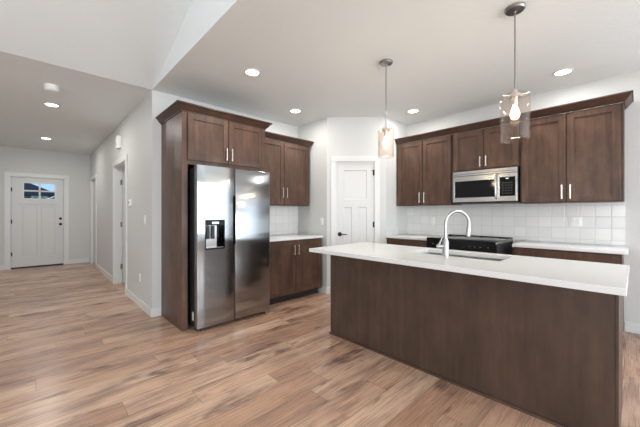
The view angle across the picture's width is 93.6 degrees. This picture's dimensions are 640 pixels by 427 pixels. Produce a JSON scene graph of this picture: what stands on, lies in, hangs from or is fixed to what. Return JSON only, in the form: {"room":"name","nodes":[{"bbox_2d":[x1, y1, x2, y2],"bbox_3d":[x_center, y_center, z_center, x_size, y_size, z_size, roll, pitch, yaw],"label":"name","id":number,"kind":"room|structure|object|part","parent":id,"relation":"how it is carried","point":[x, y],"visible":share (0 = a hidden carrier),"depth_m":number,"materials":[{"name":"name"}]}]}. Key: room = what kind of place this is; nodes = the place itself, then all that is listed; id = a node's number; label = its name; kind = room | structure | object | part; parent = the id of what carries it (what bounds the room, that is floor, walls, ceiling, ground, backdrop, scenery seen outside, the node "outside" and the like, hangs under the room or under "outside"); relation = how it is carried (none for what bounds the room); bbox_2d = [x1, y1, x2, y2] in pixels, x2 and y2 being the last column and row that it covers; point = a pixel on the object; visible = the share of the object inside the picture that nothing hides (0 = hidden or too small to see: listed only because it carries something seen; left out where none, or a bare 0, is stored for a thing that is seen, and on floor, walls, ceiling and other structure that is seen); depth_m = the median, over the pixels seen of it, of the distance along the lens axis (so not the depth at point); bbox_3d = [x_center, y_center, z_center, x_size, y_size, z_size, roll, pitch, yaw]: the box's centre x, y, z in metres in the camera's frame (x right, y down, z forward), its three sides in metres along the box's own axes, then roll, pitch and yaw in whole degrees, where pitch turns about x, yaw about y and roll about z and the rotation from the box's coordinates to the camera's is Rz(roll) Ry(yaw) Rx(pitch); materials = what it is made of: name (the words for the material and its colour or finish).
{"room":"kitchen","nodes":[
{"label":"kitchen","id":0,"kind":"room"},
{"bbox_2d":[0,146,89,264],"bbox_3d":[-5.899,-0.116,7.734,4.700,2.732,0.140,0,0,-44],"label":"wall","id":1,"kind":"structure","parent":0,"point":[12,159],"depth_m":7.40,"materials":[{"name":"grey paint"}]},
{"bbox_2d":[4,172,68,269],"bbox_3d":[-6.585,0.168,7.027,1.100,2.165,0.170,0,0,-44],"label":"door","id":2,"kind":"structure","parent":1,"relation":"in","point":[36,231],"depth_m":6.97,"materials":[{"name":"white paint"}]},
{"bbox_3d":[-6.556,-0.220,7.017,0.660,0.030,0.018,0,0,-44],"label":"shelf moulding","id":3,"kind":"part","parent":2,"relation":"part of","materials":[{"name":"white paint"}]},
{"bbox_2d":[0,258,88,269],"bbox_3d":[-6.707,1.198,6.860,2.323,0.105,0.014,0,0,-44],"label":"baseboard","id":4,"kind":"structure","parent":1,"relation":"attached to","point":[85,260],"depth_m":7.47,"materials":[{"name":"white paint"}]},
{"bbox_2d":[0,0,191,89],"bbox_3d":[-1.463,-2.287,-2.145,7.123,1.609,9.105,0,0,-44],"label":"ceiling","id":5,"kind":"structure","parent":0,"point":[126,41],"depth_m":2.78,"materials":[{"name":"white paint"}]},
{"bbox_2d":[122,168,124,263],"bbox_3d":[-3.143,-0.116,6.531,2.162,2.732,5.400,0,0,-44],"label":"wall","id":6,"kind":"structure","parent":0,"point":[123,168],"depth_m":6.79,"materials":[{"name":"grey paint"}]},
{"bbox_2d":[112,154,126,294],"bbox_3d":[-2.980,0.177,5.272,0.935,2.145,1.100,0,0,-44],"label":"door","id":7,"kind":"structure","parent":6,"relation":"in","point":[117,182],"depth_m":5.32,"materials":[{"name":"white paint"}]},
{"bbox_2d":[90,0,223,307],"bbox_3d":[-0.800,-0.921,2.412,0.116,4.341,14.600,0,0,-44],"label":"wall","id":8,"kind":"structure","parent":0,"point":[140,131],"depth_m":3.96,"materials":[{"name":"grey paint"}]},
{"bbox_2d":[90,174,96,267],"bbox_3d":[-5.347,0.186,7.183,0.135,2.128,0.956,0,0,-44],"label":"door","id":9,"kind":"structure","parent":8,"relation":"in","point":[93,180],"depth_m":7.40,"materials":[{"name":"white paint"}]},
{"bbox_2d":[115,135,120,148],"bbox_3d":[-3.315,-1.160,4.934,0.056,0.200,0.150,0,0,-44],"label":"door chime","id":10,"kind":"object","parent":8,"relation":"attached to","point":[117,138],"visible":1,"depth_m":4.89,"materials":[{"name":"white plastic"}]},
{"bbox_2d":[89,258,151,317],"bbox_3d":[-3.944,1.198,5.627,0.014,0.105,5.609,0,0,-44],"label":"baseboard","id":11,"kind":"structure","parent":8,"relation":"attached to","point":[133,297],"depth_m":4.18,"materials":[{"name":"white paint"}]},
{"bbox_2d":[162,92,297,234],"bbox_3d":[-1.155,-0.116,4.506,2.257,2.732,0.115,0,0,-44],"label":"wall","id":12,"kind":"structure","parent":0,"point":[167,99],"depth_m":4.51,"materials":[{"name":"grey paint"}]},
{"bbox_2d":[152,307,160,316],"bbox_3d":[-1.975,1.198,3.638,0.100,0.105,0.014,0,0,-44],"label":"baseboard","id":13,"kind":"structure","parent":12,"relation":"attached to","point":[156,312],"depth_m":3.63,"materials":[{"name":"white paint"}]},
{"bbox_2d":[270,206,297,234],"bbox_3d":[-0.781,0.115,4.776,1.112,0.460,0.008,0,0,-44],"label":"tile backsplash","id":14,"kind":"structure","parent":12,"relation":"attached to","point":[283,219],"depth_m":4.94,"materials":[{"name":"white tile"}]},
{"bbox_2d":[265,138,308,205],"bbox_3d":[-0.664,-0.595,4.616,1.064,0.958,0.398,0,0,-44],"label":"upper cabinet","id":15,"kind":"object","parent":12,"relation":"attached to","point":[287,164],"visible":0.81,"depth_m":4.55,"materials":[{"name":"brown wood"}]},
{"bbox_3d":[-0.733,-0.595,4.337,0.516,0.933,0.020,0,0,-44],"label":"door","id":16,"kind":"part","parent":15,"relation":"part of","materials":[{"name":"brown wood"}]},
{"bbox_2d":[265,131,313,146],"bbox_3d":[-0.636,-1.116,4.635,1.130,0.080,0.410,0,0,-44],"label":"crown molding","id":17,"kind":"structure","parent":15,"relation":"attached to","point":[269,135],"depth_m":4.53,"materials":[{"name":"brown wood"}]},
{"bbox_3d":[-0.366,-0.595,4.686,0.480,0.933,0.020,0,0,-44],"label":"door","id":18,"kind":"part","parent":15,"relation":"part of","materials":[{"name":"brown wood"}]},
{"bbox_2d":[298,118,326,286],"bbox_3d":[-0.095,-0.116,4.946,0.115,2.732,0.708,0,0,-44],"label":"wall","id":19,"kind":"structure","parent":0,"point":[309,216],"depth_m":4.80,"materials":[{"name":"grey paint"}]},
{"bbox_2d":[318,286,326,293],"bbox_3d":[0.034,1.198,4.716,0.014,0.105,0.209,0,0,-44],"label":"baseboard","id":20,"kind":"structure","parent":19,"relation":"attached to","point":[322,289],"depth_m":4.69,"materials":[{"name":"white paint"}]},
{"bbox_2d":[0,0,639,154],"bbox_3d":[-2.111,-1.532,1.235,10.840,0.100,14.900,0,0,-44],"label":"ceiling","id":21,"kind":"structure","parent":0,"point":[321,59],"depth_m":3.00,"materials":[{"name":"white paint"}]},
{"bbox_2d":[44,83,58,92],"bbox_3d":[-3.118,-1.447,3.493,0.136,0.070,0.136,0,0,-44],"label":"smoke detector","id":22,"kind":"object","parent":21,"relation":"attached to","point":[48,87],"visible":1,"depth_m":3.46,"materials":[{"name":"white plastic"}]},
{"bbox_2d":[43,102,59,106],"bbox_3d":[-3.665,-1.478,4.105,0.176,0.007,0.176,0,0,-44],"label":"recessed light","id":23,"kind":"object","parent":21,"relation":"in","point":[44,103],"visible":1,"depth_m":4.09,"materials":[{"name":"white plastic"}]},
{"bbox_2d":[244,68,260,75],"bbox_3d":[-0.711,-1.478,3.159,0.176,0.007,0.176,0,0,-44],"label":"recessed light","id":24,"kind":"object","parent":21,"relation":"in","point":[249,71],"visible":1,"depth_m":3.16,"materials":[{"name":"white paint"}]},
{"bbox_2d":[289,109,300,112],"bbox_3d":[-0.355,-1.478,4.352,0.176,0.007,0.176,0,0,-44],"label":"recessed light","id":25,"kind":"object","parent":21,"relation":"in","point":[290,110],"visible":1,"depth_m":4.33,"materials":[{"name":"white plastic"}]},
{"bbox_2d":[378,59,392,146],"bbox_3d":[0.648,-1.014,2.945,0.160,0.937,0.163,0,0,-44],"label":"pendant lamp","id":26,"kind":"object","parent":21,"relation":"hanging from","point":[385,63],"visible":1,"depth_m":2.94,"materials":[{"name":"metal"}]},
{"bbox_3d":[0.647,-1.153,2.946,0.010,0.597,0.010,0,0,-44],"label":"rod","id":27,"kind":"part","parent":26,"relation":"part of","materials":[{"name":"metal"}]},
{"bbox_3d":[0.647,-0.699,2.946,0.062,0.108,0.062,0,0,-44],"label":"bulb","id":28,"kind":"part","parent":26,"relation":"part of","materials":[{"name":"beige glass"}]},
{"bbox_2d":[407,109,418,112],"bbox_3d":[1.350,-1.478,4.358,0.176,0.007,0.176,0,0,-44],"label":"recessed light","id":29,"kind":"object","parent":21,"relation":"in","point":[410,110],"visible":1,"depth_m":4.36,"materials":[{"name":"white plastic"}]},
{"bbox_2d":[502,2,530,119],"bbox_3d":[1.409,-1.004,2.170,0.188,0.957,0.191,0,0,-44],"label":"pendant lamp","id":30,"kind":"object","parent":21,"relation":"hanging from","point":[516,8],"visible":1,"depth_m":2.16,"materials":[{"name":"metal"}]},
{"bbox_2d":[512,97,517,104],"bbox_3d":[1.408,-0.813,2.171,0.038,0.060,0.038,0,0,-44],"label":"socket","id":31,"kind":"object","parent":30,"relation":"attached to","point":[514,99],"depth_m":2.16,"materials":[{"name":"silver metal"}]},
{"bbox_3d":[1.408,-1.169,2.171,0.010,0.567,0.010,0,0,-44],"label":"rod","id":32,"kind":"part","parent":30,"relation":"part of","materials":[{"name":"metal"}]},
{"bbox_3d":[1.408,-0.729,2.171,0.062,0.108,0.062,0,0,-44],"label":"bulb","id":33,"kind":"part","parent":30,"relation":"part of","materials":[{"name":"beige glass"}]},
{"bbox_2d":[552,68,573,75],"bbox_3d":[2.550,-1.478,3.153,0.176,0.007,0.176,0,0,-44],"label":"recessed light","id":34,"kind":"object","parent":21,"relation":"in","point":[564,71],"visible":1,"depth_m":3.15,"materials":[{"name":"white plastic"}]},
{"bbox_2d":[0,262,639,426],"bbox_3d":[-2.126,1.300,1.222,10.800,0.100,14.900,0,0,-44],"label":"floor","id":35,"kind":"structure","parent":0,"point":[76,350],"depth_m":2.33,"materials":[{"name":"brown wood"}]},
{"bbox_2d":[155,100,271,331],"bbox_3d":[-1.302,0.045,3.755,1.167,2.410,0.770,0,0,-44],"label":"tall cabinet","id":36,"kind":"object","parent":35,"relation":"on","point":[191,134],"visible":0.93,"depth_m":3.40,"materials":[{"name":"brown wood"}]},
{"bbox_3d":[-1.699,0.083,3.436,0.020,2.335,0.683,0,0,-44],"label":"panel","id":37,"kind":"part","parent":36,"relation":"part of","materials":[{"name":"brown wood"}]},
{"bbox_3d":[-1.242,-0.821,3.358,0.460,0.502,0.020,0,0,-44],"label":"door","id":38,"kind":"part","parent":36,"relation":"part of","materials":[{"name":"brown wood"}]},
{"bbox_3d":[-1.302,-1.120,3.755,1.167,0.080,0.770,0,0,-44],"label":"crown moulding","id":39,"kind":"part","parent":36,"relation":"part of","materials":[{"name":"brown wood"}]},
{"bbox_3d":[-1.089,0.083,3.531,1.035,2.335,0.020,0,0,-44],"label":"frame","id":40,"kind":"part","parent":36,"relation":"part of","materials":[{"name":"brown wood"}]},
{"bbox_3d":[-0.901,-0.821,3.682,0.469,0.502,0.020,0,0,-44],"label":"door","id":41,"kind":"part","parent":36,"relation":"part of","materials":[{"name":"brown wood"}]},
{"bbox_2d":[188,164,269,330],"bbox_3d":[-1.226,0.367,3.712,0.900,1.765,0.818,0,0,-44],"label":"refrigerator","id":42,"kind":"object","parent":35,"relation":"on","point":[229,208],"visible":0.98,"depth_m":3.33,"materials":[{"name":"grey metal"}]},
{"bbox_3d":[-1.146,0.350,3.282,0.423,1.710,0.078,0,0,-44],"label":"freezer door","id":43,"kind":"part","parent":42,"relation":"part of","materials":[{"name":"silver metal"}]},
{"bbox_3d":[-0.978,0.077,3.407,0.029,0.545,0.033,0,0,-44],"label":"pocket handle","id":44,"kind":"part","parent":42,"relation":"part of","materials":[{"name":"black plastic"}]},
{"bbox_3d":[-0.816,0.350,3.595,0.467,1.710,0.078,0,0,-44],"label":"fresh food door","id":45,"kind":"part","parent":42,"relation":"part of","materials":[{"name":"silver metal"}]},
{"bbox_2d":[270,238,320,304],"bbox_3d":[-0.564,0.816,4.511,1.064,0.869,0.688,0,0,-44],"label":"base cabinet","id":46,"kind":"object","parent":35,"relation":"on","point":[295,271],"visible":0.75,"depth_m":4.27,"materials":[{"name":"brown wood"}]},
{"bbox_3d":[-0.540,0.764,4.120,0.515,0.742,0.020,0,0,-44],"label":"door","id":47,"kind":"part","parent":46,"relation":"part of","materials":[{"name":"brown wood"}]},
{"bbox_2d":[270,233,322,241],"bbox_3d":[-0.564,0.362,4.517,1.072,0.034,0.666,0,0,-44],"label":"countertop","id":48,"kind":"structure","parent":46,"relation":"on","point":[280,237],"depth_m":4.45,"materials":[{"name":"white stone"}]},
{"bbox_3d":[-0.168,0.764,4.474,0.497,0.742,0.020,0,0,-44],"label":"door","id":49,"kind":"part","parent":46,"relation":"part of","materials":[{"name":"brown wood"}]},
{"bbox_2d":[387,238,425,246],"bbox_3d":[1.486,0.816,4.550,0.653,0.869,0.740,0,0,-44],"label":"base cabinet","id":50,"kind":"object","parent":35,"relation":"on","point":[406,242],"visible":0.03,"depth_m":4.37,"materials":[{"name":"brown wood"}]},
{"bbox_3d":[1.296,0.765,4.369,0.019,0.769,0.740,0,0,-44],"label":"frame","id":51,"kind":"part","parent":50,"relation":"part of","materials":[{"name":"brown wood"}]},
{"bbox_2d":[386,234,438,240],"bbox_3d":[1.491,0.362,4.555,0.626,0.034,0.745,0,0,-44],"label":"countertop","id":52,"kind":"structure","parent":50,"relation":"on","point":[400,236],"depth_m":4.45,"materials":[{"name":"white stone"}]},
{"bbox_2d":[426,234,512,259],"bbox_3d":[1.868,0.776,3.789,0.752,0.947,0.804,0,0,-44],"label":"range","id":53,"kind":"object","parent":35,"relation":"on","point":[486,244],"visible":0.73,"depth_m":3.55,"materials":[{"name":"grey metal"}]},
{"bbox_3d":[1.655,0.384,3.586,0.042,0.132,0.800,0,0,-44],"label":"control panel","id":54,"kind":"part","parent":53,"relation":"part of","materials":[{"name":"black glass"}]},
{"bbox_2d":[427,235,512,244],"bbox_3d":[1.891,0.330,3.810,0.670,0.040,0.804,0,0,-44],"label":"cooktop","id":55,"kind":"object","parent":53,"relation":"in","point":[453,239],"depth_m":3.63,"materials":[{"name":"black glass"}]},
{"bbox_3d":[2.123,0.306,4.030,0.040,0.007,0.800,0,0,-44],"label":"vent trim","id":56,"kind":"part","parent":53,"relation":"part of","materials":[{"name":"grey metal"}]},
{"bbox_2d":[329,255,621,426],"bbox_3d":[1.069,0.816,2.568,0.650,0.869,2.153,0,0,-44],"label":"kitchen island","id":57,"kind":"object","parent":35,"relation":"on","point":[552,355],"visible":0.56,"depth_m":2.00,"materials":[{"name":"brown wood"}]},
{"bbox_3d":[0.115,0.806,3.119,0.004,0.851,0.012,0,0,-44],"label":"corner trim","id":58,"kind":"part","parent":57,"relation":"part of","materials":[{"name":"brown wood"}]},
{"bbox_3d":[0.948,1.241,2.452,0.314,0.018,2.153,0,0,-44],"label":"shoe moulding","id":59,"kind":"part","parent":57,"relation":"part of","materials":[{"name":"brown wood"}]},
{"bbox_2d":[309,242,629,295],"bbox_3d":[0.973,0.362,2.474,0.906,0.035,2.187,0,0,-44],"label":"island countertop","id":60,"kind":"structure","parent":57,"relation":"on","point":[607,278],"depth_m":2.02,"materials":[{"name":"white stone"}]},
{"bbox_2d":[436,210,470,257],"bbox_3d":[1.059,0.159,2.370,0.275,0.372,0.060,0,0,-4],"label":"faucet","id":61,"kind":"object","parent":60,"relation":"on","point":[445,242],"visible":1,"depth_m":2.36,"materials":[{"name":"metal"}]},
{"bbox_3d":[0.946,0.228,2.369,0.049,0.099,0.034,0,0,5],"label":"lever handle","id":62,"kind":"part","parent":61,"relation":"part of","materials":[{"name":"metal"}]},
{"bbox_3d":[1.085,0.094,2.376,0.221,0.242,0.025,0,0,-6],"label":"spout","id":63,"kind":"part","parent":61,"relation":"part of","materials":[{"name":"metal"}]},
{"bbox_2d":[424,252,501,260],"bbox_3d":[1.169,0.484,2.538,0.380,0.204,0.740,0,0,-44],"label":"sink","id":64,"kind":"object","parent":60,"relation":"in","point":[426,252],"visible":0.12,"depth_m":2.63,"materials":[{"name":"metal"}]},
{"bbox_3d":[1.040,0.483,2.673,0.380,0.202,0.366,0,0,-44],"label":"bowl","id":65,"kind":"part","parent":64,"relation":"part of","materials":[{"name":"metal"}]},
{"bbox_3d":[1.299,0.483,2.400,0.380,0.202,0.361,0,0,-44],"label":"bowl","id":66,"kind":"part","parent":64,"relation":"part of","materials":[{"name":"metal"}]},
{"bbox_3d":[1.570,0.806,1.587,0.004,0.851,0.012,0,0,-44],"label":"corner trim","id":67,"kind":"part","parent":57,"relation":"part of","materials":[{"name":"brown wood"}]},
{"bbox_3d":[1.787,0.816,1.797,0.564,0.869,0.018,0,0,-44],"label":"panel","id":68,"kind":"part","parent":57,"relation":"part of","materials":[{"name":"brown wood"}]},
{"bbox_2d":[513,247,623,334],"bbox_3d":[2.690,0.816,3.283,0.653,0.869,0.875,0,0,-44],"label":"base cabinet","id":69,"kind":"object","parent":35,"relation":"on","point":[532,252],"visible":0.16,"depth_m":3.03,"materials":[{"name":"brown wood"}]},
{"bbox_3d":[2.485,0.462,3.088,0.020,0.137,0.835,0,0,-44],"label":"drawer","id":70,"kind":"part","parent":69,"relation":"part of","materials":[{"name":"brown wood"}]},
{"bbox_3d":[2.499,0.765,3.102,0.019,0.769,0.875,0,0,-44],"label":"frame","id":71,"kind":"part","parent":69,"relation":"part of","materials":[{"name":"brown wood"}]},
{"bbox_2d":[512,240,628,254],"bbox_3d":[2.709,0.362,3.273,0.626,0.034,0.915,0,0,-44],"label":"countertop","id":72,"kind":"structure","parent":69,"relation":"on","point":[595,248],"depth_m":3.11,"materials":[{"name":"white stone"}]},
{"bbox_2d":[327,117,385,293],"bbox_3d":[0.565,-0.116,4.695,0.914,2.732,0.115,0,0,1],"label":"wall","id":73,"kind":"structure","parent":0,"point":[346,136],"depth_m":4.64,"materials":[{"name":"grey paint"}]},
{"bbox_2d":[331,156,379,245],"bbox_3d":[0.545,0.190,4.671,0.750,2.120,0.165,0,0,1],"label":"door","id":74,"kind":"structure","parent":73,"relation":"in","point":[355,181],"depth_m":4.64,"materials":[{"name":"white paint"}]},
{"bbox_2d":[386,117,406,243],"bbox_3d":[1.204,-0.116,4.878,0.615,2.732,0.115,0,0,-44],"label":"wall","id":75,"kind":"structure","parent":0,"point":[396,216],"depth_m":4.76,"materials":[{"name":"grey paint"}]},
{"bbox_2d":[407,70,639,330],"bbox_3d":[4.074,-0.116,2.387,0.115,2.732,7.850,0,0,-44],"label":"wall","id":76,"kind":"structure","parent":0,"point":[629,81],"depth_m":3.18,"materials":[{"name":"grey paint"}]},
{"bbox_2d":[397,134,461,205],"bbox_3d":[1.635,-0.605,4.589,0.383,0.978,0.888,0,0,-44],"label":"upper cabinet","id":77,"kind":"object","parent":76,"relation":"attached to","point":[424,167],"visible":0.99,"depth_m":4.44,"materials":[{"name":"brown wood"}]},
{"bbox_3d":[1.382,-0.605,4.641,0.020,0.953,0.420,0,0,-44],"label":"door","id":78,"kind":"part","parent":77,"relation":"part of","materials":[{"name":"brown wood"}]},
{"bbox_3d":[1.677,-0.605,4.331,0.020,0.953,0.416,0,0,-44],"label":"door","id":79,"kind":"part","parent":77,"relation":"part of","materials":[{"name":"brown wood"}]},
{"bbox_2d":[453,122,519,171],"bbox_3d":[2.217,-0.830,3.977,0.383,0.529,0.798,0,0,-44],"label":"upper cabinet","id":80,"kind":"object","parent":76,"relation":"attached to","point":[496,146],"visible":0.94,"depth_m":3.83,"materials":[{"name":"brown wood"}]},
{"bbox_3d":[1.978,-0.829,4.015,0.020,0.504,0.380,0,0,-44],"label":"door","id":81,"kind":"part","parent":80,"relation":"part of","materials":[{"name":"brown wood"}]},
{"bbox_2d":[453,166,519,204],"bbox_3d":[2.198,-0.342,3.956,0.432,0.434,0.762,0,0,-44],"label":"microwave","id":82,"kind":"object","parent":80,"relation":"attached to","point":[496,185],"visible":0.98,"depth_m":3.80,"materials":[{"name":"grey metal"}]},
{"bbox_3d":[2.018,-0.318,3.929,0.030,0.342,0.549,0,0,-44],"label":"door","id":83,"kind":"part","parent":82,"relation":"part of","materials":[{"name":"black glass"}]},
{"bbox_3d":[2.090,-0.525,3.853,0.030,0.064,0.758,0,0,-44],"label":"vent panel","id":84,"kind":"part","parent":82,"relation":"part of","materials":[{"name":"silver metal"}]},
{"bbox_3d":[2.172,-0.325,3.712,0.059,0.308,0.020,0,0,-44],"label":"handle","id":85,"kind":"part","parent":82,"relation":"part of","materials":[{"name":"silver metal"}]},
{"bbox_3d":[2.280,-0.318,3.652,0.030,0.342,0.205,0,0,-44],"label":"control panel","id":86,"kind":"part","parent":82,"relation":"part of","materials":[{"name":"silver metal"}]},
{"bbox_3d":[2.243,-0.829,3.735,0.020,0.504,0.380,0,0,-44],"label":"door","id":87,"kind":"part","parent":80,"relation":"part of","materials":[{"name":"brown wood"}]},
{"bbox_2d":[407,202,624,245],"bbox_3d":[2.349,0.102,4.113,0.008,0.485,2.568,0,0,-44],"label":"tile backsplash","id":88,"kind":"structure","parent":76,"relation":"attached to","point":[602,223],"depth_m":3.79,"materials":[{"name":"white tile"}]},
{"bbox_2d":[431,217,434,224],"bbox_3d":[1.767,0.125,4.713,0.009,0.116,0.072,0,0,-44],"label":"power outlet","id":89,"kind":"object","parent":88,"relation":"attached to","point":[432,218],"visible":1,"depth_m":4.71,"materials":[{"name":"white plastic"}]},
{"bbox_2d":[569,217,581,226],"bbox_3d":[2.948,0.100,3.470,0.009,0.116,0.118,0,0,-44],"label":"power outlet","id":90,"kind":"object","parent":88,"relation":"attached to","point":[573,221],"visible":1,"depth_m":3.47,"materials":[{"name":"white plastic"}]},
{"bbox_2d":[520,102,624,203],"bbox_3d":[2.793,-0.605,3.371,0.383,0.978,0.870,0,0,-44],"label":"upper cabinet","id":91,"kind":"object","parent":76,"relation":"attached to","point":[576,156],"visible":1,"depth_m":3.22,"materials":[{"name":"brown wood"}]},
{"bbox_2d":[394,90,633,144],"bbox_3d":[2.230,-1.136,3.956,0.394,0.080,2.626,0,0,-44],"label":"crown molding","id":92,"kind":"structure","parent":91,"relation":"attached to","point":[627,97],"depth_m":3.46,"materials":[{"name":"brown wood"}]},
{"bbox_3d":[2.539,-0.605,3.424,0.020,0.953,0.410,0,0,-44],"label":"door","id":93,"kind":"part","parent":91,"relation":"part of","materials":[{"name":"brown wood"}]},
{"bbox_3d":[2.688,-0.233,3.228,0.035,0.155,0.012,0,0,-44],"label":"handle","id":94,"kind":"part","parent":91,"relation":"part of","materials":[{"name":"silver metal"}]},
{"bbox_3d":[2.829,-0.605,3.119,0.020,0.953,0.416,0,0,-44],"label":"door","id":95,"kind":"part","parent":91,"relation":"part of","materials":[{"name":"brown wood"}]},
{"bbox_2d":[624,321,639,333],"bbox_3d":[4.978,1.198,1.341,0.014,0.105,5.088,0,0,-44],"label":"baseboard","id":96,"kind":"structure","parent":76,"relation":"attached to","point":[631,327],"depth_m":3.14,"materials":[{"name":"white paint"}]},
{"label":"outside","id":97,"kind":"structure","parent":0,"visible":0},
{"bbox_3d":[-24.037,1.475,25.303,60.000,0.150,50.200,0,0,-44],"label":"ground","id":98,"kind":"structure","parent":97,"visible":0},
{"bbox_2d":[24,183,54,198],"bbox_3d":[-24.351,-0.960,22.004,9.800,4.720,11.450,0,0,-44],"label":"house","id":99,"kind":"structure","parent":98,"relation":"on","point":[27,186],"depth_m":21.53,"materials":[{"name":"stone"}]}
]}

